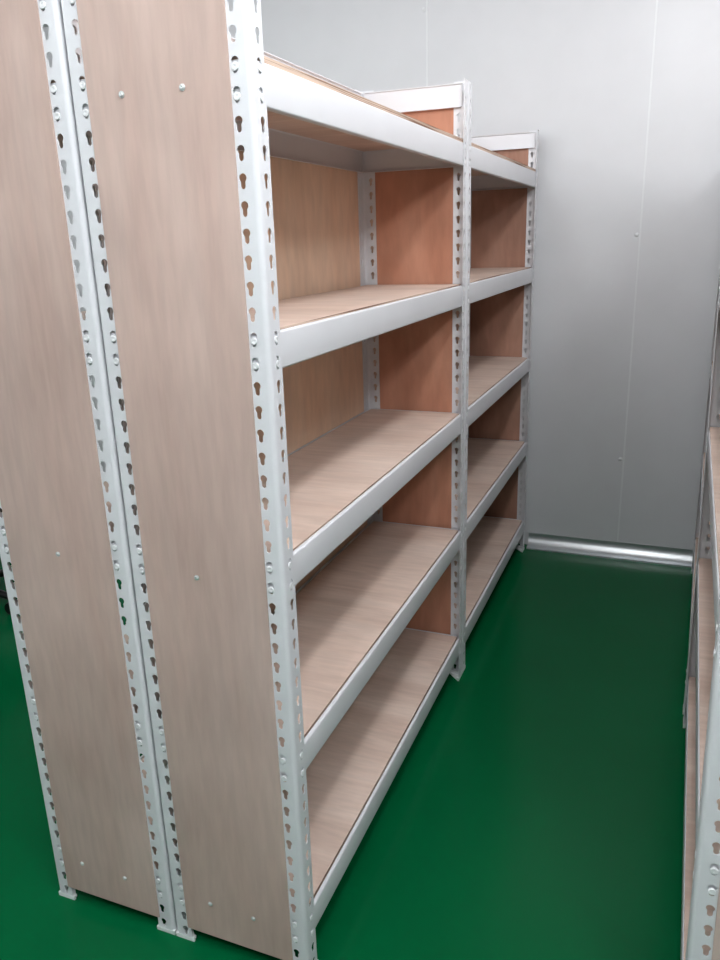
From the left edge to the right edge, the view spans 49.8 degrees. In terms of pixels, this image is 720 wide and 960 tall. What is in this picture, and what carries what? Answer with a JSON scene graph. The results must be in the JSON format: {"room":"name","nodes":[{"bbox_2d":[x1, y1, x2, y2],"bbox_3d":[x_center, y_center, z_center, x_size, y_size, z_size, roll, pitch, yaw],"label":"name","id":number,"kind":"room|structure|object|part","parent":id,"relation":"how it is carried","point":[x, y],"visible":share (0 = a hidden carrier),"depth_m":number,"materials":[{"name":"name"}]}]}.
{"room":"storage room","nodes":[
{"label":"storage room","id":0,"kind":"room"},
{"bbox_2d":[0,543,692,959],"bbox_3d":[-0.850,1.259,1.213,6.560,0.080,6.824,5,18,21],"label":"floor","id":1,"kind":"structure","parent":0,"point":[535,810],"depth_m":2.11,"materials":[{"name":"green paint"}]},
{"bbox_2d":[0,508,16,614],"bbox_3d":[-1.754,0.086,3.304,0.581,0.980,0.581,5,18,21],"label":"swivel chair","id":2,"kind":"object","parent":1,"relation":"on","point":[3,594],"visible":0.06,"depth_m":3.33,"materials":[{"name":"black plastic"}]},
{"bbox_3d":[-1.626,0.472,3.375,0.276,0.070,0.048,5,18,21],"label":"leg","id":3,"kind":"part","parent":2,"relation":"part of","materials":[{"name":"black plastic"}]},
{"bbox_2d":[0,0,365,934],"bbox_3d":[-0.367,-0.080,2.106,0.335,1.922,1.295,5,18,21],"label":"storage rack","id":4,"kind":"object","parent":1,"relation":"on","point":[64,538],"visible":0.34,"depth_m":1.51,"materials":[{"name":"brown wood"}]},
{"bbox_3d":[-0.742,0.083,1.603,0.027,1.914,0.059,-9,19,-22],"label":"post","id":5,"kind":"part","parent":4,"relation":"part of","materials":[{"name":"white metal"}]},
{"bbox_3d":[-0.604,0.086,1.532,0.261,1.878,0.003,5,18,21],"label":"panel","id":6,"kind":"part","parent":4,"relation":"part of","materials":[{"name":"brown wood"}]},
{"bbox_3d":[-0.456,0.108,1.492,0.059,1.914,0.027,-9,19,-22],"label":"post","id":7,"kind":"part","parent":4,"relation":"part of","materials":[{"name":"white metal"}]},
{"bbox_3d":[-0.004,-0.249,2.602,0.042,1.914,0.042,5,18,21],"label":"post","id":8,"kind":"part","parent":4,"relation":"part of","materials":[{"name":"white metal"}]},
{"bbox_2d":[61,0,467,959],"bbox_3d":[-0.054,-0.052,1.985,0.336,1.922,1.295,5,18,21],"label":"storage rack","id":9,"kind":"object","parent":1,"relation":"on","point":[301,643],"visible":1,"depth_m":1.55,"materials":[{"name":"brown wood"}]},
{"bbox_3d":[-0.428,0.111,1.482,0.027,1.914,0.059,-9,19,-22],"label":"post","id":10,"kind":"part","parent":9,"relation":"part of","materials":[{"name":"white metal"}]},
{"bbox_3d":[-0.291,0.114,1.410,0.261,1.878,0.003,5,18,21],"label":"panel","id":11,"kind":"part","parent":9,"relation":"part of","materials":[{"name":"brown wood"}]},
{"bbox_3d":[-0.209,-0.080,2.040,0.003,1.880,1.212,5,18,21],"label":"panel","id":12,"kind":"part","parent":9,"relation":"part of","materials":[{"name":"beige wood"}]},
{"bbox_3d":[-0.142,0.136,1.371,0.059,1.914,0.027,-9,19,-22],"label":"post","id":13,"kind":"part","parent":9,"relation":"part of","materials":[{"name":"white metal"}]},
{"bbox_3d":[0.040,-0.245,2.585,0.042,1.914,0.042,5,18,21],"label":"post","id":14,"kind":"part","parent":9,"relation":"part of","materials":[{"name":"white metal"}]},
{"bbox_3d":[0.183,-0.253,2.549,0.261,1.878,0.003,5,18,21],"label":"panel","id":15,"kind":"part","parent":9,"relation":"part of","materials":[{"name":"brown wood"}]},
{"bbox_3d":[0.309,-0.221,2.481,0.042,1.914,0.042,5,18,21],"label":"post","id":16,"kind":"part","parent":9,"relation":"part of","materials":[{"name":"white metal"}]},
{"bbox_2d":[368,81,538,673],"bbox_3d":[0.411,-0.412,3.104,0.336,1.922,1.241,5,18,21],"label":"storage rack","id":17,"kind":"object","parent":1,"relation":"on","point":[501,177],"visible":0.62,"depth_m":3.44,"materials":[{"name":"white metal"}]},
{"bbox_3d":[0.045,-0.256,2.621,0.027,1.914,0.059,-9,19,-22],"label":"post","id":18,"kind":"part","parent":17,"relation":"part of","materials":[{"name":"white metal"}]},
{"bbox_3d":[0.255,-0.440,3.158,0.003,1.880,1.163,5,18,21],"label":"panel","id":19,"kind":"part","parent":17,"relation":"part of","materials":[{"name":"beige wood"}]},
{"bbox_3d":[0.331,-0.231,2.510,0.059,1.914,0.027,-9,19,-22],"label":"post","id":20,"kind":"part","parent":17,"relation":"part of","materials":[{"name":"white metal"}]},
{"bbox_3d":[0.496,-0.597,3.680,0.042,1.914,0.042,5,18,21],"label":"post","id":21,"kind":"part","parent":17,"relation":"part of","materials":[{"name":"white metal"}]},
{"bbox_3d":[0.638,-0.605,3.644,0.261,1.878,0.003,5,18,21],"label":"panel","id":22,"kind":"part","parent":17,"relation":"part of","materials":[{"name":"brown wood"}]},
{"bbox_3d":[0.765,-0.573,3.576,0.042,1.914,0.042,5,18,21],"label":"post","id":23,"kind":"part","parent":17,"relation":"part of","materials":[{"name":"white metal"}]},
{"bbox_2d":[680,285,719,959],"bbox_3d":[0.901,0.038,1.585,0.372,1.928,1.275,5,19,22],"label":"storage rack","id":24,"kind":"object","parent":1,"relation":"on","point":[700,911],"visible":1,"depth_m":1.58,"materials":[{"name":"white metal"}]},
{"bbox_3d":[1.000,-0.148,2.177,0.042,1.914,0.042,4,18,22],"label":"post","id":25,"kind":"part","parent":24,"relation":"part of","materials":[{"name":"white metal"}]},
{"bbox_3d":[0.532,0.198,1.102,0.042,1.914,0.042,4,18,22],"label":"post","id":26,"kind":"part","parent":24,"relation":"part of","materials":[{"name":"white metal"}]},
{"bbox_3d":[0.657,0.201,1.024,0.261,1.878,0.003,4,18,22],"label":"panel","id":27,"kind":"part","parent":24,"relation":"part of","materials":[{"name":"brown wood"}]},
{"bbox_2d":[683,265,719,714],"bbox_3d":[1.403,-0.320,2.700,0.376,1.929,1.231,5,18,23],"label":"storage rack","id":28,"kind":"object","parent":1,"relation":"on","point":[694,560],"visible":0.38,"depth_m":3.25,"materials":[{"name":"white metal"}]},
{"bbox_3d":[1.503,-0.502,3.270,0.042,1.914,0.042,5,18,23],"label":"post","id":29,"kind":"part","parent":28,"relation":"part of","materials":[{"name":"white metal"}]},
{"bbox_2d":[43,0,719,549],"bbox_3d":[0.344,-0.985,3.781,6.560,2.620,0.120,5,18,21],"label":"wall","id":30,"kind":"structure","parent":0,"point":[577,73],"depth_m":3.41,"materials":[{"name":"paint"}]},
{"bbox_2d":[422,0,427,85],"bbox_3d":[0.316,-0.998,3.720,0.027,2.554,0.008,5,18,21],"label":"trim","id":31,"kind":"structure","parent":30,"relation":"attached to","point":[423,8],"depth_m":3.42,"materials":[{"name":"grey metal"}]},
{"bbox_2d":[526,532,692,567],"bbox_3d":[2.063,0.412,3.415,2.630,0.067,0.059,5,18,21],"label":"baseboard","id":32,"kind":"structure","parent":30,"relation":"attached to","point":[536,541],"depth_m":3.75,"materials":[{"name":"metal"}]},
{"bbox_2d":[617,0,657,541],"bbox_3d":[1.199,-0.919,3.378,0.027,2.554,0.008,5,18,21],"label":"trim","id":33,"kind":"structure","parent":30,"relation":"attached to","point":[639,233],"depth_m":3.36,"materials":[{"name":"grey metal"}]}
]}

